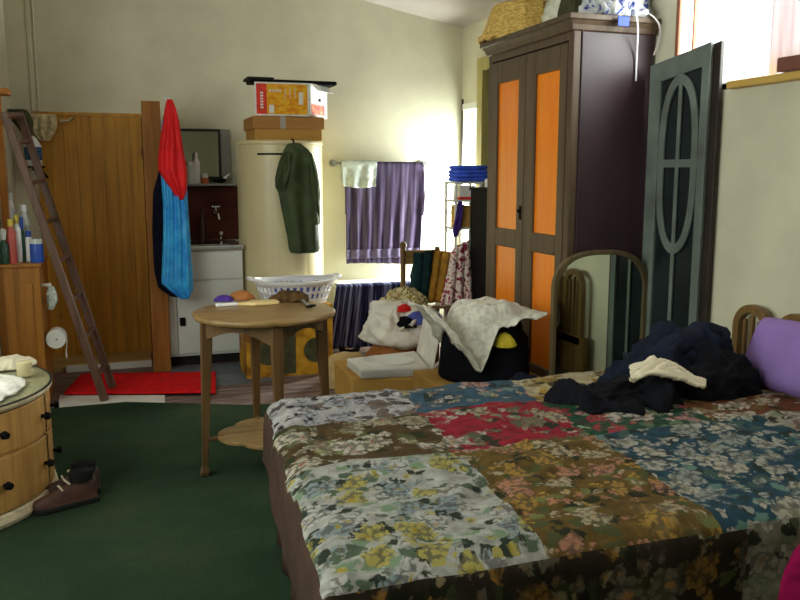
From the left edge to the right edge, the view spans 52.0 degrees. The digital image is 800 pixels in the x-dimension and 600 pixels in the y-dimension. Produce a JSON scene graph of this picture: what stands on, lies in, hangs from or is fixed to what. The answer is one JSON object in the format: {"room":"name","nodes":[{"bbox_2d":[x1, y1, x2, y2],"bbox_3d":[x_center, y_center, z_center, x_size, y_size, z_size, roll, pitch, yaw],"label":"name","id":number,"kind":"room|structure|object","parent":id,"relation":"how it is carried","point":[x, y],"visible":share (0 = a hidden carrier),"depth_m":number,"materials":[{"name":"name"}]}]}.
{"room":"studio apartment","nodes":[
{"label":"studio apartment","id":0,"kind":"room"},
{"bbox_2d":[0,0,17,356],"bbox_3d":[-1.590,-0.524,1.390,0.740,3.315,8.984,-3,9,-19],"label":"wall","id":1,"kind":"structure","parent":0,"point":[4,83],"depth_m":5.48,"materials":[{"name":"beige paint"}]},
{"bbox_2d":[7,109,33,135],"bbox_3d":[-2.576,-1.168,5.555,0.179,0.244,0.075,-3,9,-19],"label":"cloth","id":2,"kind":"object","parent":1,"relation":"hanging from","point":[30,122],"visible":0.42,"depth_m":5.54,"materials":[{"name":"green fabric"}]},
{"bbox_2d":[141,101,170,371],"bbox_3d":[-1.744,-0.452,5.828,0.118,1.830,0.609,-3,9,-19],"label":"wall partition","id":3,"kind":"structure","parent":0,"point":[150,110],"depth_m":5.54,"materials":[{"name":"brown wood"}]},
{"bbox_2d":[152,96,192,298],"bbox_3d":[-1.530,-0.670,5.453,0.254,1.348,0.168,-1,9,-9],"label":"jacket","id":4,"kind":"object","parent":3,"relation":"hanging from","point":[172,257],"visible":1,"depth_m":5.46,"materials":[{"name":"fabric"}]},
{"bbox_2d":[158,99,186,199],"bbox_3d":[-1.500,-0.986,5.389,0.185,0.655,0.132,-3,9,-19],"label":"hood","id":5,"kind":"object","parent":4,"relation":"attached to","point":[172,169],"depth_m":5.36,"materials":[{"name":"fabric"}]},
{"bbox_2d":[3,0,474,350],"bbox_3d":[-1.107,-1.226,6.321,3.615,3.212,0.120,-3,9,-19],"label":"wall","id":6,"kind":"structure","parent":0,"point":[396,96],"depth_m":6.21,"materials":[{"name":"beige paint"}]},
{"bbox_2d":[25,0,39,110],"bbox_3d":[-2.546,-1.991,5.631,0.050,1.353,0.014,-3,9,-19],"label":"trim","id":7,"kind":"structure","parent":6,"relation":"attached to","point":[27,13],"depth_m":5.67,"materials":[{"name":"beige paint"}]},
{"bbox_2d":[28,166,48,178],"bbox_3d":[-2.524,-0.889,5.696,0.163,0.090,0.187,-3,9,-19],"label":"soap shelf","id":8,"kind":"object","parent":6,"relation":"attached to","point":[46,175],"visible":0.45,"depth_m":5.64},
{"bbox_2d":[24,136,42,165],"bbox_3d":[-2.528,-1.026,5.649,0.115,0.204,0.115,-3,9,-19],"label":"spray bottle","id":9,"kind":"object","parent":8,"relation":"on","point":[38,146],"visible":0.47,"depth_m":5.61,"materials":[{"name":"white plastic"}]},
{"bbox_2d":[30,114,56,140],"bbox_3d":[-2.486,-1.200,5.703,0.190,0.185,0.097,-3,9,-19],"label":"folded cloth","id":10,"kind":"object","parent":6,"relation":"hanging from","point":[45,125],"visible":0.87,"depth_m":5.68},
{"bbox_2d":[34,111,151,356],"bbox_3d":[-2.219,-0.451,5.973,0.713,1.785,0.030,-3,9,-19],"label":"wood panel","id":11,"kind":"object","parent":6,"relation":"attached to","point":[68,156],"depth_m":5.97,"materials":[{"name":"brown wood"}]},
{"bbox_2d":[180,128,230,178],"bbox_3d":[-1.467,-1.089,6.125,0.395,0.370,0.049,-3,9,-19],"label":"mirror","id":12,"kind":"object","parent":6,"relation":"attached to","point":[212,146],"visible":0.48,"depth_m":6.12,"materials":[{"name":"mirror"}]},
{"bbox_2d":[181,131,218,176],"bbox_3d":[-1.491,-1.087,6.109,0.300,0.330,0.012,-3,9,-19],"label":"mirror glass","id":13,"kind":"object","parent":12,"relation":"attached to","point":[206,143],"depth_m":6.11,"materials":[{"name":"mirror"}]},
{"bbox_2d":[187,183,236,185],"bbox_3d":[-1.446,-0.858,6.097,0.435,0.016,0.183,-3,9,-19],"label":"glass shelf","id":14,"kind":"object","parent":6,"relation":"attached to","point":[200,184],"visible":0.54,"depth_m":6.04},
{"bbox_2d":[186,161,194,183],"bbox_3d":[-1.542,-0.938,6.028,0.064,0.161,0.064,-3,9,-19],"label":"bottle","id":15,"kind":"object","parent":14,"relation":"on","point":[190,168],"visible":0.91,"depth_m":6.00,"materials":[{"name":"white plastic"}]},
{"bbox_2d":[193,152,200,183],"bbox_3d":[-1.498,-0.972,6.038,0.052,0.226,0.052,-3,9,-19],"label":"bottle","id":16,"kind":"object","parent":14,"relation":"on","point":[196,163],"visible":1,"depth_m":6.02,"materials":[{"name":"white plastic"}]},
{"bbox_2d":[187,186,238,239],"bbox_3d":[-1.501,-0.656,6.196,0.595,0.402,0.019,-3,9,-19],"label":"backsplash","id":17,"kind":"structure","parent":6,"relation":"attached to","point":[206,197],"depth_m":6.22,"materials":[{"name":"tile"}]},
{"bbox_2d":[329,160,427,166],"bbox_3d":[-0.165,-1.093,6.555,0.806,0.056,0.094,-3,9,-19],"label":"towel rail","id":18,"kind":"object","parent":6,"relation":"attached to","point":[332,163],"visible":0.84,"depth_m":6.46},
{"bbox_2d":[340,160,376,187],"bbox_3d":[-0.324,-0.994,6.477,0.288,0.220,0.066,-3,9,-19],"label":"hand towel","id":19,"kind":"object","parent":18,"relation":"hanging from","point":[353,173],"visible":1,"depth_m":6.46,"materials":[{"name":"fabric"}]},
{"bbox_2d":[345,162,424,263],"bbox_3d":[-0.117,-0.696,6.587,0.671,0.819,0.060,-3,9,-19],"label":"bath towel","id":20,"kind":"object","parent":18,"relation":"hanging from","point":[385,215],"visible":0.94,"depth_m":6.58,"materials":[{"name":"fabric"}]},
{"bbox_2d":[50,343,440,407],"bbox_3d":[0.052,1.052,2.268,4.255,0.135,9.104,-3,9,-19],"label":"floor","id":21,"kind":"structure","parent":0,"point":[298,386],"depth_m":5.31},
{"bbox_2d":[0,254,54,400],"bbox_3d":[-2.247,0.178,4.953,0.234,0.850,0.590,-3,9,-19],"label":"base cabinet","id":22,"kind":"object","parent":21,"relation":"on","point":[25,316],"visible":0.52,"depth_m":4.67,"materials":[{"name":"brown wood"}]},
{"bbox_2d":[0,228,9,263],"bbox_3d":[-2.237,-0.305,4.631,0.048,0.202,0.048,-3,9,-19],"label":"toiletry bottle","id":23,"kind":"object","parent":22,"relation":"on","point":[4,247],"visible":1,"depth_m":4.62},
{"bbox_2d":[0,88,10,241],"bbox_3d":[-2.294,-0.723,4.772,0.105,0.985,0.140,-3,9,-19],"label":"post","id":24,"kind":"object","parent":22,"relation":"on","point":[4,200],"visible":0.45,"depth_m":4.76,"materials":[{"name":"orange wood"}]},
{"bbox_2d":[6,219,17,262],"bbox_3d":[-2.211,-0.336,4.667,0.051,0.252,0.051,-3,9,-19],"label":"toiletry bottle","id":25,"kind":"object","parent":22,"relation":"on","point":[11,234],"visible":0.98,"depth_m":4.65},
{"bbox_2d":[8,193,16,226],"bbox_3d":[-2.322,-0.444,4.901,0.074,0.394,0.074,-3,9,-19],"label":"toiletry bottle","id":26,"kind":"object","parent":22,"relation":"on","point":[12,210],"visible":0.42,"depth_m":4.87,"materials":[{"name":"white plastic"}]},
{"bbox_2d":[13,215,22,261],"bbox_3d":[-2.203,-0.354,4.721,0.044,0.273,0.044,-3,9,-19],"label":"toiletry bottle","id":27,"kind":"object","parent":22,"relation":"on","point":[16,227],"visible":0.86,"depth_m":4.71,"materials":[{"name":"white plastic"}]},
{"bbox_2d":[19,217,25,261],"bbox_3d":[-2.186,-0.352,4.748,0.028,0.259,0.028,-3,9,-19],"label":"toiletry bottle","id":28,"kind":"object","parent":22,"relation":"on","point":[20,218],"visible":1,"depth_m":4.74,"materials":[{"name":"blue plastic"}]},
{"bbox_2d":[18,204,31,237],"bbox_3d":[-2.230,-0.405,4.875,0.069,0.327,0.069,-3,9,-19],"label":"toiletry bottle","id":29,"kind":"object","parent":22,"relation":"on","point":[23,208],"visible":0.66,"depth_m":4.84,"materials":[{"name":"white plastic"}]},
{"bbox_2d":[29,238,43,262],"bbox_3d":[-2.090,-0.286,4.717,0.074,0.138,0.074,-3,9,-19],"label":"toiletry bottle","id":30,"kind":"object","parent":22,"relation":"on","point":[35,244],"visible":1,"depth_m":4.69,"materials":[{"name":"blue plastic"}]},
{"bbox_2d":[42,283,57,309],"bbox_3d":[-2.044,-0.020,4.784,0.086,0.159,0.032,-3,9,-19],"label":"cloth","id":31,"kind":"object","parent":22,"relation":"hanging from","point":[51,294],"visible":1,"depth_m":4.78,"materials":[{"name":"fabric"}]},
{"bbox_2d":[46,327,67,358],"bbox_3d":[-2.027,0.259,4.842,0.118,0.187,0.136,-3,9,-19],"label":"toilet roll","id":32,"kind":"object","parent":22,"relation":"attached to","point":[56,337],"visible":1,"depth_m":4.79,"materials":[{"name":"white paper"}]},
{"bbox_2d":[66,360,151,372],"bbox_3d":[-2.036,0.463,5.751,0.566,0.045,0.033,-3,9,-19],"label":"edging","id":33,"kind":"object","parent":21,"relation":"on","point":[140,363],"visible":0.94,"depth_m":5.76,"materials":[{"name":"paint"}]},
{"bbox_2d":[59,395,164,406],"bbox_3d":[-1.748,0.602,4.968,0.666,0.006,0.273,-1,9,-8],"label":"board","id":34,"kind":"object","parent":21,"relation":"on","point":[64,400],"visible":0.77,"depth_m":4.95,"materials":[{"name":"paint"}]},
{"bbox_2d":[0,111,115,401],"bbox_3d":[-2.010,-0.254,4.885,0.498,1.718,0.345,-1,9,-9],"label":"ladder","id":35,"kind":"object","parent":34,"relation":"on","point":[6,116],"visible":1,"depth_m":4.87,"materials":[{"name":"brown wood"}]},
{"bbox_2d":[64,371,215,394],"bbox_3d":[-1.640,0.535,5.291,0.979,0.015,0.542,-1,9,-4],"label":"bath mat","id":36,"kind":"object","parent":21,"relation":"on","point":[134,382],"visible":0.84,"depth_m":5.25,"materials":[{"name":"fabric"}]},
{"bbox_2d":[0,402,290,599],"bbox_3d":[0.051,1.045,2.061,3.880,0.009,6.520,-3,9,-19],"label":"carpet","id":37,"kind":"object","parent":21,"relation":"on","point":[158,529],"visible":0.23,"depth_m":3.19,"materials":[{"name":"carpet"}]},
{"bbox_2d":[0,365,61,529],"bbox_3d":[-1.880,0.592,3.373,0.898,0.488,1.048,-3,9,-19],"label":"table","id":38,"kind":"object","parent":37,"relation":"on","point":[27,462],"visible":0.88,"depth_m":3.23,"materials":[{"name":"brown wood"}]},
{"bbox_2d":[0,374,24,400],"bbox_3d":[-1.711,0.339,3.268,0.517,0.041,0.412,6,10,32],"label":"cloth","id":39,"kind":"object","parent":38,"relation":"on","point":[10,385],"visible":1,"depth_m":3.27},
{"bbox_2d":[0,354,36,370],"bbox_3d":[-1.753,0.276,3.656,0.247,0.049,0.154,-8,12,-41],"label":"folded napkin","id":40,"kind":"object","parent":38,"relation":"on","point":[6,362],"visible":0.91,"depth_m":3.62,"materials":[{"name":"beige fabric"}]},
{"bbox_2d":[16,360,32,376],"bbox_3d":[-1.607,0.292,3.508,0.062,0.062,0.062,-3,9,-19],"label":"candle","id":41,"kind":"object","parent":38,"relation":"on","point":[23,367],"visible":1,"depth_m":3.48,"materials":[{"name":"wax"}]},
{"bbox_2d":[32,467,99,515],"bbox_3d":[-1.368,0.775,3.340,0.260,0.137,0.100,-7,11,-38],"label":"shoe","id":42,"kind":"object","parent":37,"relation":"on","point":[81,488],"visible":0.98,"depth_m":3.34,"materials":[{"name":"brown leather"}]},
{"bbox_2d":[44,459,101,493],"bbox_3d":[-1.401,0.758,3.450,0.260,0.137,0.100,-5,10,-31],"label":"shoe","id":43,"kind":"object","parent":37,"relation":"on","point":[52,487],"visible":0.29,"depth_m":3.46,"materials":[{"name":"brown leather"}]},
{"bbox_2d":[192,300,335,476],"bbox_3d":[-0.608,0.409,3.735,0.628,0.739,0.628,-3,9,-19],"label":"round table","id":44,"kind":"object","parent":37,"relation":"on","point":[273,325],"visible":0.73,"depth_m":3.61,"materials":[{"name":"brown wood"}]},
{"bbox_2d":[218,417,263,449],"bbox_3d":[-0.608,0.609,3.765,0.406,0.018,0.406,4,10,25],"label":"shelf","id":45,"kind":"object","parent":44,"relation":"attached to","point":[248,433],"depth_m":3.71,"materials":[{"name":"brown wood"}]},
{"bbox_2d":[229,290,254,300],"bbox_3d":[-0.769,-0.026,3.985,0.126,0.045,0.099,-3,9,-19],"label":"pouch","id":46,"kind":"object","parent":44,"relation":"on","point":[240,295],"visible":0.94,"depth_m":3.96,"materials":[{"name":"orange fabric"}]},
{"bbox_2d":[216,299,279,306],"bbox_3d":[-0.710,0.015,3.814,0.292,0.014,0.090,-4,10,-24],"label":"wooden paddle","id":47,"kind":"object","parent":44,"relation":"on","point":[270,301],"visible":1,"depth_m":3.79,"materials":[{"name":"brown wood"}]},
{"bbox_2d":[269,290,308,302],"bbox_3d":[-0.531,-0.023,3.935,0.196,0.053,0.116,2,9,11],"label":"glove","id":48,"kind":"object","parent":44,"relation":"on","point":[293,296],"visible":1,"depth_m":3.90,"materials":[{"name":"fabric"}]},
{"bbox_2d":[334,360,412,394],"bbox_3d":[-0.088,0.506,4.849,0.561,0.211,0.536,-1,9,-8],"label":"carton","id":49,"kind":"object","parent":37,"relation":"on","point":[346,380],"visible":0.34,"depth_m":4.62,"materials":[{"name":"cardboard"}]},
{"bbox_2d":[347,351,428,378],"bbox_3d":[-0.053,0.374,4.792,0.457,0.066,0.433,-3,9,-19],"label":"tray","id":50,"kind":"object","parent":49,"relation":"on","point":[403,364],"depth_m":4.68,"materials":[{"name":"white paint"}]},
{"bbox_2d":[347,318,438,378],"bbox_3d":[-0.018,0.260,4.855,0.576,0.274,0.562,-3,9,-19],"label":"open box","id":51,"kind":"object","parent":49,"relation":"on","point":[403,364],"visible":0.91,"depth_m":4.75,"materials":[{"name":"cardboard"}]},
{"bbox_2d":[413,369,539,388],"bbox_3d":[0.426,0.539,4.425,0.600,0.274,0.440,-3,9,-19],"label":"flat box","id":52,"kind":"object","parent":37,"relation":"on","point":[428,378],"visible":0.11,"depth_m":4.39,"materials":[{"name":"cardboard"}]},
{"bbox_2d":[438,321,529,382],"bbox_3d":[0.456,0.224,4.401,0.514,0.354,0.434,-3,9,-19],"label":"bag","id":53,"kind":"object","parent":52,"relation":"on","point":[502,363],"visible":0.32,"depth_m":4.24,"materials":[{"name":"fabric"}]},
{"bbox_2d":[404,296,547,372],"bbox_3d":[0.391,0.166,4.339,0.644,0.349,0.460,-3,9,-19],"label":"cloth","id":54,"kind":"object","parent":53,"relation":"on","point":[471,325],"visible":0.97,"depth_m":4.21,"materials":[{"name":"fabric"}]},
{"bbox_2d":[493,332,516,347],"bbox_3d":[0.538,0.200,4.196,0.123,0.073,0.107,4,9,23],"label":"cloth","id":55,"kind":"object","parent":53,"relation":"on","point":[503,340],"visible":1,"depth_m":4.16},
{"bbox_2d":[508,372,537,380],"bbox_3d":[0.619,0.542,4.120,0.284,0.360,0.255,-2,9,-10],"label":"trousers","id":56,"kind":"object","parent":37,"relation":"on","point":[520,375],"visible":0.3,"depth_m":4.08,"materials":[{"name":"fabric"}]},
{"bbox_2d":[549,249,647,375],"bbox_3d":[1.048,0.211,4.319,0.570,0.954,0.100,-3,9,-19],"label":"arched mirror","id":57,"kind":"object","parent":37,"relation":"on","point":[598,309],"visible":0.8,"depth_m":4.29,"materials":[{"name":"brown mirror"}]},
{"bbox_2d":[732,304,799,354],"bbox_3d":[0.782,0.542,2.789,2.160,0.765,1.570,-3,9,-19],"label":"double bed","id":58,"kind":"object","parent":37,"relation":"on","point":[740,322],"visible":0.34,"depth_m":3.71,"materials":[{"name":"brown wood"}]},
{"bbox_2d":[277,529,295,599],"bbox_3d":[0.001,0.775,2.429,0.602,0.410,1.402,-2,9,-15],"label":"valance","id":59,"kind":"object","parent":58,"relation":"attached to","point":[283,566],"visible":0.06,"depth_m":2.78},
{"bbox_2d":[262,370,799,599],"bbox_3d":[0.668,0.529,2.640,2.258,0.281,1.490,-3,9,-19],"label":"patchwork quilt","id":60,"kind":"object","parent":58,"relation":"on","point":[490,490],"visible":0.8,"depth_m":2.09,"materials":[{"name":"multicoloured fabric"}]},
{"bbox_2d":[544,374,683,415],"bbox_3d":[0.782,0.316,2.917,0.512,0.149,0.368,-3,9,-19],"label":"clothing","id":61,"kind":"object","parent":60,"relation":"on","point":[618,394],"visible":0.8,"depth_m":2.84,"materials":[{"name":"fabric"}]},
{"bbox_2d":[588,320,762,401],"bbox_3d":[1.064,0.218,3.186,0.708,0.267,0.532,-3,9,-19],"label":"coat","id":62,"kind":"object","parent":60,"relation":"on","point":[704,349],"visible":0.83,"depth_m":3.06,"materials":[{"name":"fabric"}]},
{"bbox_2d":[629,355,705,388],"bbox_3d":[0.951,0.261,2.901,0.368,0.125,0.099,-3,9,-19],"label":"scarf","id":63,"kind":"object","parent":62,"relation":"on","point":[652,366],"visible":1,"depth_m":2.88,"materials":[{"name":"fabric"}]},
{"bbox_2d":[745,317,799,397],"bbox_3d":[1.578,0.253,2.979,0.282,0.305,0.726,-4,10,-24],"label":"pillow","id":64,"kind":"object","parent":60,"relation":"on","point":[773,349],"visible":0.76,"depth_m":3.08,"materials":[{"name":"fabric"}]},
{"bbox_2d":[778,544,799,599],"bbox_3d":[1.071,0.741,2.032,0.349,0.330,0.098,-3,9,-19],"label":"cloth","id":65,"kind":"object","parent":60,"relation":"hanging from","point":[789,589],"visible":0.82,"depth_m":1.96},
{"bbox_2d":[168,240,243,365],"bbox_3d":[-1.451,0.006,6.051,0.550,0.858,0.510,-3,9,-19],"label":"sink cabinet","id":66,"kind":"object","parent":21,"relation":"on","point":[217,265],"visible":0.58,"depth_m":5.82,"materials":[{"name":"white wood"}]},
{"bbox_2d":[198,207,206,240],"bbox_3d":[-1.477,-0.565,6.118,0.064,0.250,0.063,-3,9,-19],"label":"bottle","id":67,"kind":"object","parent":66,"relation":"on","point":[202,229],"visible":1,"depth_m":6.10,"materials":[{"name":"brown glass"}]},
{"bbox_2d":[191,240,243,250],"bbox_3d":[-1.452,-0.398,5.990,0.550,0.035,0.507,-3,9,-19],"label":"countertop","id":68,"kind":"structure","parent":66,"relation":"on","point":[232,244],"depth_m":5.80,"materials":[{"name":"metal"}]},
{"bbox_2d":[170,363,271,385],"bbox_3d":[-1.218,0.507,5.597,0.650,0.003,0.610,-3,9,-19],"label":"mat","id":69,"kind":"object","parent":21,"relation":"on","point":[230,373],"visible":0.29,"depth_m":5.61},
{"bbox_2d":[235,140,323,300],"bbox_3d":[-0.882,-0.373,6.109,0.632,1.589,0.632,-3,9,-19],"label":"tall cabinet","id":70,"kind":"object","parent":21,"relation":"on","point":[262,231],"visible":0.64,"depth_m":5.81,"materials":[{"name":"beige metal"}]},
{"bbox_2d":[243,116,323,140],"bbox_3d":[-0.856,-1.245,6.005,0.510,0.166,0.452,-3,9,-19],"label":"carton","id":71,"kind":"object","parent":70,"relation":"on","point":[256,127],"visible":0.89,"depth_m":5.80,"materials":[{"name":"cardboard"}]},
{"bbox_2d":[254,82,332,118],"bbox_3d":[-0.755,-1.430,5.888,0.610,0.233,0.262,-3,9,-19],"label":"printed box","id":72,"kind":"object","parent":71,"relation":"on","point":[271,98],"visible":0.94,"depth_m":5.76,"materials":[{"name":"cardboard"}]},
{"bbox_2d":[260,89,302,112],"bbox_3d":[-0.827,-1.396,5.743,0.300,0.170,0.001,-2,9,-16],"label":"print","id":73,"kind":"object","parent":72,"relation":"attached to","point":[271,100],"depth_m":5.74},
{"bbox_2d":[243,76,336,87],"bbox_3d":[-0.794,-1.573,5.929,0.650,0.041,0.210,-3,9,-19],"label":"case","id":74,"kind":"object","parent":72,"relation":"on","point":[249,80],"visible":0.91,"depth_m":5.84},
{"bbox_2d":[311,104,324,115],"bbox_3d":[-0.592,-1.375,5.937,0.002,0.070,0.220,3,9,19],"label":"picture","id":75,"kind":"object","parent":72,"relation":"attached to","point":[316,109],"depth_m":5.93},
{"bbox_2d":[275,139,319,253],"bbox_3d":[-0.725,-0.726,5.750,0.316,0.795,0.173,-3,9,-19],"label":"jacket","id":76,"kind":"object","parent":70,"relation":"hanging from","point":[297,185],"visible":1,"depth_m":5.71,"materials":[{"name":"green fabric"}]},
{"bbox_2d":[239,300,332,378],"bbox_3d":[-0.793,0.254,5.677,0.590,0.480,0.344,-3,9,-19],"label":"carton","id":77,"kind":"object","parent":21,"relation":"on","point":[300,350],"visible":0.44,"depth_m":5.55,"materials":[{"name":"cardboard"}]},
{"bbox_2d":[260,342,270,365],"bbox_3d":[-0.875,0.355,5.483,0.169,0.169,0.002,-3,9,-19],"label":"print","id":78,"kind":"object","parent":77,"relation":"attached to","point":[265,359],"depth_m":5.47},
{"bbox_2d":[246,273,341,302],"bbox_3d":[-0.724,-0.079,5.642,0.653,0.186,0.428,-3,9,-19],"label":"laundry basket","id":79,"kind":"object","parent":77,"relation":"on","point":[265,286],"visible":0.8,"depth_m":5.55,"materials":[{"name":"white plastic"}]},
{"bbox_2d":[304,338,317,361],"bbox_3d":[-0.572,0.339,5.586,0.169,0.169,0.002,-3,9,-19],"label":"print","id":80,"kind":"object","parent":77,"relation":"attached to","point":[310,350],"depth_m":5.57},
{"bbox_2d":[328,352,364,389],"bbox_3d":[-0.347,0.442,5.335,0.363,0.210,0.335,-3,9,-19],"label":"cushion","id":81,"kind":"object","parent":21,"relation":"on","point":[341,355],"visible":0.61,"depth_m":5.24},
{"bbox_2d":[333,277,410,298],"bbox_3d":[-0.112,0.100,6.589,0.820,0.510,0.380,-3,9,-19],"label":"bench","id":82,"kind":"object","parent":21,"relation":"on","point":[371,280],"visible":0.2,"depth_m":6.58,"materials":[{"name":"white paint"}]},
{"bbox_2d":[333,281,410,348],"bbox_3d":[-0.173,0.111,6.366,0.860,0.486,0.130,-3,9,-19],"label":"striped cloth","id":83,"kind":"object","parent":82,"relation":"on","point":[352,301],"visible":0.41,"depth_m":6.26,"materials":[{"name":"fabric"}]},
{"bbox_2d":[365,345,416,356],"bbox_3d":[-0.037,0.401,5.413,0.435,0.268,0.465,-3,9,-19],"label":"cloth","id":84,"kind":"object","parent":21,"relation":"on","point":[374,350],"visible":0.12,"depth_m":5.29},
{"bbox_2d":[358,299,445,349],"bbox_3d":[0.048,0.141,5.428,0.614,0.300,0.504,-4,10,-25],"label":"white washing","id":85,"kind":"object","parent":84,"relation":"on","point":[380,328],"visible":0.62,"depth_m":5.25,"materials":[{"name":"fabric"}]},
{"bbox_2d":[397,316,416,328],"bbox_3d":[0.035,0.139,5.293,0.150,0.073,0.128,-3,9,-19],"label":"shirt","id":86,"kind":"object","parent":85,"relation":"on","point":[403,321],"visible":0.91,"depth_m":5.25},
{"bbox_2d":[407,311,441,324],"bbox_3d":[0.149,0.106,5.346,0.269,0.082,0.178,-3,9,-19],"label":"shirt","id":87,"kind":"object","parent":85,"relation":"on","point":[417,315],"visible":0.38,"depth_m":5.29,"materials":[{"name":"fabric"}]},
{"bbox_2d":[399,241,450,361],"bbox_3d":[0.176,0.034,5.780,0.310,0.885,0.280,-3,9,-19],"label":"wooden chair","id":88,"kind":"object","parent":21,"relation":"on","point":[406,256],"visible":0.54,"depth_m":5.79,"materials":[{"name":"brown wood"}]},
{"bbox_2d":[379,286,428,306],"bbox_3d":[0.025,-0.021,5.588,0.360,0.141,0.296,-3,9,-19],"label":"floral cloth","id":89,"kind":"object","parent":88,"relation":"on","point":[398,293],"visible":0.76,"depth_m":5.53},
{"bbox_2d":[410,249,433,299],"bbox_3d":[0.148,-0.173,5.752,0.130,0.356,0.235,3,9,19],"label":"jumper","id":90,"kind":"object","parent":88,"relation":"hanging from","point":[421,270],"visible":0.88,"depth_m":5.72,"materials":[{"name":"fabric"}]},
{"bbox_2d":[428,249,450,302],"bbox_3d":[0.258,-0.170,5.781,0.125,0.365,0.317,4,10,26],"label":"blanket","id":91,"kind":"object","parent":88,"relation":"hanging from","point":[440,263],"visible":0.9,"depth_m":5.78,"materials":[{"name":"fabric"}]},
{"bbox_2d":[444,182,482,316],"bbox_3d":[0.443,-0.186,5.839,0.209,1.301,0.204,-3,9,-19],"label":"shelf","id":92,"kind":"object","parent":21,"relation":"on","point":[446,200],"visible":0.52,"depth_m":5.74,"materials":[{"name":"metal"}]},
{"bbox_2d":[453,201,462,236],"bbox_3d":[0.399,-0.558,5.645,0.072,0.246,0.026,-3,9,-19],"label":"scarf","id":93,"kind":"object","parent":92,"relation":"hanging from","point":[458,217],"visible":1,"depth_m":5.64,"materials":[{"name":"fabric"}]},
{"bbox_2d":[451,205,469,226],"bbox_3d":[0.424,-0.591,5.755,0.085,0.153,0.150,-3,9,-19],"label":"box","id":94,"kind":"object","parent":92,"relation":"on","point":[465,222],"visible":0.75,"depth_m":5.69,"materials":[{"name":"cardboard"}]},
{"bbox_2d":[453,185,474,199],"bbox_3d":[0.448,-0.752,5.732,0.112,0.098,0.123,-3,9,-19],"label":"box","id":95,"kind":"object","parent":92,"relation":"on","point":[463,192],"visible":0.82,"depth_m":5.67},
{"bbox_2d":[448,165,487,181],"bbox_3d":[0.475,-0.882,5.723,0.251,0.113,0.220,-3,9,-19],"label":"cloth","id":96,"kind":"object","parent":92,"relation":"on","point":[458,173],"visible":0.87,"depth_m":5.63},
{"bbox_2d":[469,187,486,299],"bbox_3d":[0.685,-0.128,5.580,0.360,1.265,0.290,-3,9,-19],"label":"cabinet","id":97,"kind":"object","parent":21,"relation":"on","point":[478,219],"visible":0.23,"depth_m":5.48,"materials":[{"name":"wood"}]},
{"bbox_2d":[440,240,471,305],"bbox_3d":[0.376,-0.180,5.587,0.270,0.440,0.160,-3,9,-19],"label":"dress","id":98,"kind":"object","parent":97,"relation":"hanging from","point":[458,282],"visible":0.98,"depth_m":5.58,"materials":[{"name":"fabric"}]},
{"bbox_2d":[480,12,660,376],"bbox_3d":[0.927,-0.463,4.840,0.537,2.152,1.085,-3,9,-19],"label":"wardrobe","id":99,"kind":"object","parent":21,"relation":"on","point":[568,112],"visible":0.62,"depth_m":4.40,"materials":[{"name":"purple paint"}]},
{"bbox_2d":[477,0,546,43],"bbox_3d":[0.771,-1.701,5.058,0.585,0.229,0.579,-3,9,-19],"label":"wicker basket","id":100,"kind":"object","parent":99,"relation":"on","point":[508,17],"visible":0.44,"depth_m":4.86,"materials":[{"name":"wicker"}]},
{"bbox_2d":[541,0,560,21],"bbox_3d":[0.964,-1.663,4.673,0.329,0.268,0.288,-3,9,-19],"label":"plastic bag","id":101,"kind":"object","parent":99,"relation":"on","point":[551,8],"visible":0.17,"depth_m":4.61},
{"bbox_2d":[557,0,581,16],"bbox_3d":[0.954,-1.595,4.415,0.226,0.212,0.209,-3,9,-19],"label":"hat","id":102,"kind":"object","parent":99,"relation":"on","point":[566,6],"visible":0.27,"depth_m":4.34,"materials":[{"name":"green fabric"}]},
{"bbox_2d":[578,0,661,80],"bbox_3d":[1.140,-1.444,4.326,0.423,0.578,0.344,-3,9,-19],"label":"bundle","id":103,"kind":"object","parent":99,"relation":"on","point":[622,8],"visible":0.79,"depth_m":4.20,"materials":[{"name":"fabric"}]},
{"bbox_2d":[642,41,724,336],"bbox_3d":[1.407,-0.276,4.171,0.048,1.945,0.472,-4,9,-22],"label":"door","id":104,"kind":"structure","parent":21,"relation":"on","point":[685,94],"depth_m":4.09,"materials":[{"name":"grey paint"}]},
{"bbox_2d":[363,0,513,27],"bbox_3d":[0.052,-1.906,1.815,4.255,0.908,9.104,-3,9,-19],"label":"ceiling","id":105,"kind":"structure","parent":0,"point":[459,13],"depth_m":6.25,"materials":[{"name":"paint"}]},
{"bbox_2d":[462,0,799,350],"bbox_3d":[2.006,-0.332,2.672,0.075,2.548,8.984,-3,9,-19],"label":"wall","id":106,"kind":"structure","parent":0,"point":[756,252],"depth_m":3.74,"materials":[{"name":"beige paint"}]},
{"bbox_2d":[460,99,476,243],"bbox_3d":[0.607,-0.864,6.706,0.120,1.540,0.327,-3,9,-19],"label":"window","id":107,"kind":"structure","parent":106,"relation":"in","point":[472,106],"depth_m":6.74,"materials":[{"name":"white paint"}]},
{"bbox_2d":[476,56,488,186],"bbox_3d":[0.840,-0.691,6.034,0.130,2.240,1.130,-3,9,-19],"label":"door","id":108,"kind":"structure","parent":106,"relation":"in","point":[483,62],"depth_m":6.37,"materials":[{"name":"yellow paint"}]},
{"bbox_2d":[674,0,799,89],"bbox_3d":[1.746,-1.263,3.262,0.145,0.730,1.922,-3,9,-19],"label":"window","id":109,"kind":"structure","parent":106,"relation":"in","point":[794,75],"depth_m":3.73,"materials":[{"name":"beige wood"}]},
{"bbox_2d":[768,0,799,74],"bbox_3d":[1.749,-1.254,3.242,0.027,0.625,0.740,-3,9,-19],"label":"curtain","id":110,"kind":"object","parent":109,"relation":"hanging from","point":[785,30],"visible":0.74,"depth_m":3.52,"materials":[{"name":"fabric"}]},
{"bbox_2d":[777,54,799,72],"bbox_3d":[1.656,-0.982,3.390,0.050,0.060,0.200,-4,9,-23],"label":"case","id":111,"kind":"object","parent":109,"relation":"on","point":[788,63],"visible":1,"depth_m":3.42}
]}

